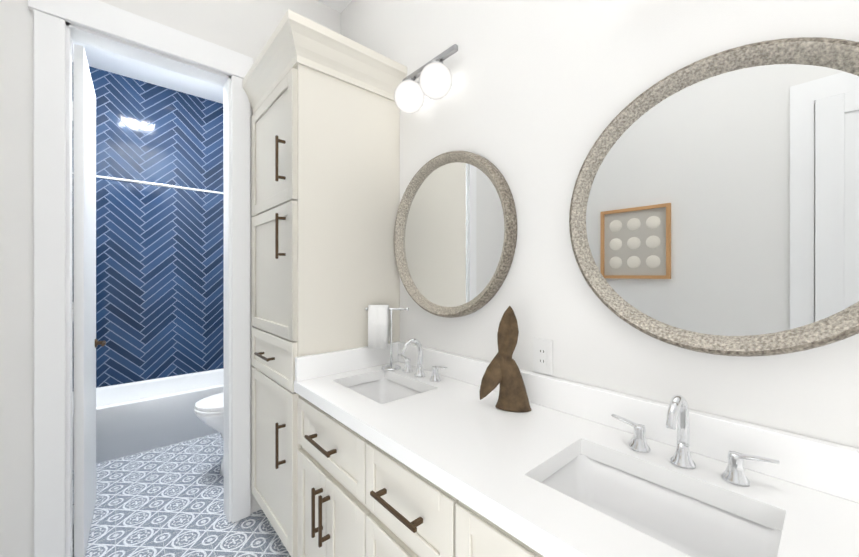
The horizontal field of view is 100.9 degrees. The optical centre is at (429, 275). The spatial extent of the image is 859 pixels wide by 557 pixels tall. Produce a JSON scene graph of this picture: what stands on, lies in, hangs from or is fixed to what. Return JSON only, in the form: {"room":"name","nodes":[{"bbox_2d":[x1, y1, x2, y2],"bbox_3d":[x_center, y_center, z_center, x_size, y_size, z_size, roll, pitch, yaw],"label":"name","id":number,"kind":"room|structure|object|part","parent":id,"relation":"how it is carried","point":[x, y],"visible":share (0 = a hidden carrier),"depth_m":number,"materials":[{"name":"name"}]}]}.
{"room":"bathroom","nodes":[
{"label":"bathroom","id":0,"kind":"room"},
{"bbox_2d":[72,62,223,387],"bbox_3d":[-2.501,-0.202,3.372,1.550,3.100,0.120,0,0,-41],"label":"wall","id":1,"kind":"structure","parent":0,"point":[159,282],"depth_m":3.28,"materials":[{"name":"blue tile"}]},
{"bbox_2d":[0,0,340,556],"bbox_3d":[-1.383,-0.202,1.759,2.000,3.100,0.120,0,0,-41],"label":"wall","id":2,"kind":"structure","parent":0,"point":[16,308],"depth_m":1.44,"materials":[{"name":"white paint"}]},
{"bbox_2d":[72,44,105,556],"bbox_3d":[-1.808,0.135,1.879,0.135,2.403,0.610,0,0,-41],"label":"door leaf","id":3,"kind":"structure","parent":2,"relation":"in","point":[86,342],"depth_m":1.65,"materials":[{"name":"white paint"}]},
{"bbox_3d":[-1.906,0.398,2.055,0.049,0.052,0.138,0,0,-41],"label":"lever","id":4,"kind":"part","parent":3,"relation":"part of","materials":[{"name":"brown metal"}]},
{"bbox_2d":[28,0,252,556],"bbox_3d":[-1.359,0.066,1.774,0.845,2.565,0.168,0,0,-41],"label":"door frame","id":5,"kind":"structure","parent":2,"relation":"attached to","point":[105,26],"depth_m":1.53,"materials":[{"name":"white paint"}]},
{"bbox_2d":[73,432,290,556],"bbox_3d":[-0.749,1.399,1.038,2.300,0.100,6.000,0,0,-41],"label":"floor","id":6,"kind":"structure","parent":0,"point":[166,501],"depth_m":2.02,"materials":[{"name":"tile"}]},
{"bbox_2d":[73,368,223,469],"bbox_3d":[-2.244,1.146,3.080,1.515,0.404,0.647,0,0,-41],"label":"bathtub","id":7,"kind":"object","parent":6,"relation":"on","point":[132,418],"visible":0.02,"depth_m":2.82,"materials":[{"name":"white ceramic"}]},
{"bbox_2d":[194,392,223,475],"bbox_3d":[-1.251,0.911,2.554,0.745,0.873,0.420,0,0,-41],"label":"toilet","id":8,"kind":"object","parent":6,"relation":"on","point":[209,411],"visible":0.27,"depth_m":2.30,"materials":[{"name":"white ceramic"}]},
{"bbox_3d":[-1.308,0.884,2.505,0.595,0.020,0.380,0,0,-41],"label":"seat","id":9,"kind":"part","parent":8,"relation":"part of","materials":[{"name":"white plastic"}]},
{"bbox_3d":[-1.306,0.861,2.506,0.591,0.025,0.372,0,0,-41],"label":"lid","id":10,"kind":"part","parent":8,"relation":"part of","materials":[{"name":"white ceramic"}]},
{"bbox_2d":[242,9,406,556],"bbox_3d":[-0.580,0.138,1.901,0.603,2.420,0.723,0,0,-41],"label":"linen cabinet","id":11,"kind":"object","parent":6,"relation":"on","point":[325,160],"visible":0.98,"depth_m":1.67,"materials":[{"name":"white paint"}]},
{"bbox_3d":[-0.805,0.397,1.734,0.041,0.011,0.200,0,0,-41],"label":"handle drawer","id":12,"kind":"part","parent":11,"relation":"part of","materials":[{"name":"brown metal"}]},
{"bbox_3d":[-0.781,-0.607,1.754,0.022,0.560,0.616,0,0,-41],"label":"door","id":13,"kind":"part","parent":11,"relation":"part of","materials":[{"name":"white paint"}]},
{"bbox_3d":[-0.781,-0.018,1.755,0.022,0.603,0.616,0,0,-41],"label":"door","id":14,"kind":"part","parent":11,"relation":"part of","materials":[{"name":"white paint"}]},
{"bbox_3d":[-0.781,0.862,1.755,0.022,0.703,0.616,0,0,-41],"label":"door","id":15,"kind":"part","parent":11,"relation":"part of","materials":[{"name":"white paint"}]},
{"bbox_3d":[-0.781,0.397,1.755,0.022,0.213,0.616,0,0,-41],"label":"drawer","id":16,"kind":"part","parent":11,"relation":"part of","materials":[{"name":"white paint"}]},
{"bbox_3d":[-0.658,-0.511,1.566,0.041,0.200,0.011,0,0,-41],"label":"handle","id":17,"kind":"part","parent":11,"relation":"part of","materials":[{"name":"brown metal"}]},
{"bbox_3d":[-0.658,-0.171,1.566,0.041,0.200,0.011,0,0,-41],"label":"handle","id":18,"kind":"part","parent":11,"relation":"part of","materials":[{"name":"brown metal"}]},
{"bbox_3d":[-0.658,0.749,1.567,0.041,0.200,0.011,0,0,-41],"label":"handle","id":19,"kind":"part","parent":11,"relation":"part of","materials":[{"name":"brown metal"}]},
{"bbox_3d":[-0.580,-0.989,1.900,0.603,0.165,0.723,0,0,-41],"label":"crown","id":20,"kind":"part","parent":11,"relation":"part of","materials":[{"name":"white paint"}]},
{"bbox_2d":[294,389,553,556],"bbox_3d":[0.233,0.921,0.988,0.586,0.855,1.848,0,0,-41],"label":"bathroom vanity","id":21,"kind":"object","parent":6,"relation":"on","point":[398,463],"depth_m":1.07,"materials":[{"name":"white paint"}]},
{"bbox_3d":[-0.464,0.979,1.417,0.022,0.470,0.272,0,0,-41],"label":"door","id":22,"kind":"part","parent":21,"relation":"part of","materials":[{"name":"white paint"}]},
{"bbox_3d":[-0.416,0.874,1.315,0.041,0.180,0.011,0,0,-41],"label":"handle","id":23,"kind":"part","parent":21,"relation":"part of","materials":[{"name":"brown metal"}]},
{"bbox_3d":[-0.397,0.616,1.292,0.041,0.011,0.200,0,0,-41],"label":"handle","id":24,"kind":"part","parent":21,"relation":"part of","materials":[{"name":"brown metal"}]},
{"bbox_3d":[-0.377,0.874,1.270,0.041,0.180,0.011,0,0,-41],"label":"handle","id":25,"kind":"part","parent":21,"relation":"part of","materials":[{"name":"brown metal"}]},
{"bbox_3d":[-0.374,0.616,1.314,0.022,0.195,0.544,0,0,-41],"label":"drawer","id":26,"kind":"part","parent":21,"relation":"part of","materials":[{"name":"white paint"}]},
{"bbox_3d":[-0.283,0.979,1.211,0.022,0.470,0.268,0,0,-41],"label":"door","id":27,"kind":"part","parent":21,"relation":"part of","materials":[{"name":"white paint"}]},
{"bbox_3d":[-0.064,0.856,0.962,0.022,0.225,0.379,0,0,-41],"label":"drawer","id":28,"kind":"part","parent":21,"relation":"part of","materials":[{"name":"white paint"}]},
{"bbox_3d":[-0.088,0.616,0.941,0.041,0.011,0.200,0,0,-41],"label":"handle","id":29,"kind":"part","parent":21,"relation":"part of","materials":[{"name":"brown metal"}]},
{"bbox_3d":[-0.064,0.616,0.962,0.022,0.195,0.379,0,0,-41],"label":"drawer","id":30,"kind":"part","parent":21,"relation":"part of","materials":[{"name":"white paint"}]},
{"bbox_3d":[0.362,0.617,0.476,0.022,0.195,0.897,0,0,-41],"label":"drawer","id":31,"kind":"part","parent":21,"relation":"part of","materials":[{"name":"white paint"}]},
{"bbox_2d":[294,361,858,556],"bbox_3d":[0.244,0.471,0.997,0.558,0.045,1.848,0,0,-41],"label":"countertop","id":32,"kind":"structure","parent":21,"relation":"on","point":[494,458],"depth_m":0.85,"materials":[{"name":"white stone"}]},
{"bbox_2d":[350,377,421,400],"bbox_3d":[-0.190,0.562,1.463,0.302,0.160,0.412,0,0,-41],"label":"sink","id":33,"kind":"object","parent":32,"relation":"in","point":[384,388],"depth_m":1.64,"materials":[{"name":"white ceramic"}]},
{"bbox_2d":[365,305,408,370],"bbox_3d":[-0.205,0.295,1.707,0.162,0.305,0.155,0,0,-41],"label":"towel stand","id":34,"kind":"object","parent":32,"relation":"on","point":[379,327],"visible":0.98,"depth_m":1.68,"materials":[{"name":"silver metal"}]},
{"bbox_2d":[368,305,389,348],"bbox_3d":[-0.244,0.245,1.708,0.104,0.206,0.102,0,0,-41],"label":"towel","id":35,"kind":"object","parent":34,"relation":"hanging from","point":[378,315],"depth_m":1.68,"materials":[{"name":"white fabric"}]},
{"bbox_3d":[-0.184,0.300,1.705,0.011,0.272,0.011,0,0,-41],"label":"post","id":36,"kind":"part","parent":34,"relation":"part of","materials":[{"name":"silver metal"}]},
{"bbox_3d":[-0.204,0.164,1.706,0.152,0.011,0.141,0,0,-41],"label":"arm","id":37,"kind":"part","parent":34,"relation":"part of"},
{"bbox_2d":[398,338,446,381],"bbox_3d":[-0.071,0.362,1.554,0.134,0.171,0.327,0,0,-41],"label":"faucet","id":38,"kind":"object","parent":32,"relation":"on","point":[435,377],"visible":1,"depth_m":1.56,"materials":[{"name":"silver metal"}]},
{"bbox_3d":[-0.101,0.418,1.654,0.048,0.060,0.048,0,0,-41],"label":"handle","id":39,"kind":"part","parent":38,"relation":"part of","materials":[{"name":"silver metal"}]},
{"bbox_3d":[-0.077,0.340,1.549,0.118,0.127,0.026,0,0,-41],"label":"spout","id":40,"kind":"part","parent":38,"relation":"part of","materials":[{"name":"silver metal"}]},
{"bbox_3d":[-0.043,0.423,1.579,0.050,0.050,0.050,0,0,-41],"label":"spout","id":41,"kind":"part","parent":38,"relation":"part of","materials":[{"name":"silver metal"}]},
{"bbox_3d":[0.024,0.418,1.511,0.048,0.060,0.048,0,0,-41],"label":"handle","id":42,"kind":"part","parent":38,"relation":"part of","materials":[{"name":"silver metal"}]},
{"bbox_2d":[479,306,531,411],"bbox_3d":[0.256,0.274,1.189,0.131,0.345,0.135,0,0,-41],"label":"sculpture","id":43,"kind":"object","parent":32,"relation":"on","point":[502,369],"visible":1,"depth_m":1.18,"materials":[{"name":"brown wood"}]},
{"bbox_2d":[542,453,773,556],"bbox_3d":[0.447,0.562,0.738,0.302,0.160,0.432,0,0,-41],"label":"sink","id":44,"kind":"object","parent":32,"relation":"in","point":[705,526],"depth_m":0.82,"materials":[{"name":"white ceramic"}]},
{"bbox_2d":[611,395,779,485],"bbox_3d":[0.575,0.363,0.820,0.134,0.171,0.327,0,0,-41],"label":"faucet","id":45,"kind":"object","parent":32,"relation":"on","point":[678,415],"visible":1,"depth_m":0.83,"materials":[{"name":"silver metal"}]},
{"bbox_3d":[0.525,0.390,0.942,0.024,0.021,0.077,0,0,-41],"label":"lever","id":46,"kind":"part","parent":45,"relation":"part of","materials":[{"name":"silver metal"}]},
{"bbox_3d":[0.544,0.418,0.919,0.048,0.060,0.048,0,0,-41],"label":"handle","id":47,"kind":"part","parent":45,"relation":"part of","materials":[{"name":"silver metal"}]},
{"bbox_3d":[0.569,0.341,0.814,0.118,0.127,0.026,0,0,-41],"label":"spout","id":48,"kind":"part","parent":45,"relation":"part of","materials":[{"name":"silver metal"}]},
{"bbox_3d":[0.603,0.423,0.845,0.050,0.050,0.050,0,0,-41],"label":"spout","id":49,"kind":"part","parent":45,"relation":"part of","materials":[{"name":"silver metal"}]},
{"bbox_3d":[0.670,0.418,0.776,0.048,0.060,0.048,0,0,-41],"label":"handle","id":50,"kind":"part","parent":45,"relation":"part of","materials":[{"name":"silver metal"}]},
{"bbox_3d":[0.689,0.390,0.754,0.024,0.021,0.077,0,0,-41],"label":"lever","id":51,"kind":"part","parent":45,"relation":"part of","materials":[{"name":"silver metal"}]},
{"bbox_2d":[72,0,351,103],"bbox_3d":[-0.749,-1.801,1.037,2.300,0.100,6.000,0,0,-41],"label":"ceiling","id":52,"kind":"structure","parent":0,"point":[104,60],"depth_m":3.07,"materials":[{"name":"white paint"}]},
{"bbox_2d":[295,341,397,380],"bbox_3d":[-0.367,0.399,1.674,0.526,0.100,0.026,0,0,-41],"label":"backsplash","id":53,"kind":"structure","parent":0,"relation":"attached to","point":[340,361],"depth_m":1.62,"materials":[{"name":"white stone"}]},
{"bbox_2d":[341,0,858,448],"bbox_3d":[0.047,-0.202,1.737,0.120,3.100,5.940,0,0,-41],"label":"wall","id":54,"kind":"structure","parent":0,"point":[536,100],"depth_m":1.18,"materials":[{"name":"white paint"}]},
{"bbox_2d":[394,44,457,113],"bbox_3d":[-0.030,-0.894,1.616,0.154,0.245,0.370,0,0,-41],"label":"sconce","id":55,"kind":"object","parent":54,"relation":"attached to","point":[435,78],"visible":1,"depth_m":1.54,"materials":[{"name":"white glass"}]},
{"bbox_3d":[-0.095,-0.844,1.683,0.144,0.144,0.144,0,0,-41],"label":"globe","id":56,"kind":"part","parent":55,"relation":"part of"},
{"bbox_3d":[0.028,-0.843,1.543,0.144,0.144,0.144,0,0,-41],"label":"globe","id":57,"kind":"part","parent":55,"relation":"part of"},
{"bbox_2d":[394,151,516,317],"bbox_3d":[0.069,-0.176,1.581,0.051,0.730,0.730,0,0,-41],"label":"mirror","id":58,"kind":"object","parent":54,"relation":"attached to","point":[455,235],"visible":0.98,"depth_m":1.54,"materials":[{"name":"grey metal"}]},
{"bbox_2d":[533,337,552,375],"bbox_3d":[0.396,0.284,1.243,0.008,0.122,0.076,0,0,-41],"label":"electrical outlet plate","id":59,"kind":"object","parent":54,"relation":"attached to","point":[542,356],"visible":1,"depth_m":1.24,"materials":[{"name":"white plastic"}]},
{"bbox_2d":[569,37,858,356],"bbox_3d":[0.695,-0.171,0.869,0.051,0.730,0.730,0,0,-41],"label":"mirror","id":60,"kind":"object","parent":54,"relation":"attached to","point":[714,207],"visible":0.96,"depth_m":0.84,"materials":[{"name":"grey metal"}]},
{"bbox_2d":[398,341,858,504],"bbox_3d":[0.443,0.399,1.172,0.028,0.100,1.848,0,0,-41],"label":"backsplash","id":61,"kind":"structure","parent":0,"relation":"attached to","point":[824,466],"depth_m":0.88,"materials":[{"name":"white stone"}]},
{"bbox_3d":[-2.524,-0.202,2.133,0.120,3.100,1.950,0,0,-41],"label":"wall","id":62,"kind":"structure","parent":0,"visible":0},
{"bbox_2d":[96,175,223,194],"bbox_3d":[-2.033,-0.712,2.839,1.548,0.060,0.102,0,0,-41],"label":"curtain rod","id":63,"kind":"object","parent":62,"relation":"attached to","point":[154,184],"visible":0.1,"depth_m":2.79,"materials":[{"name":"silver metal"}]}
]}

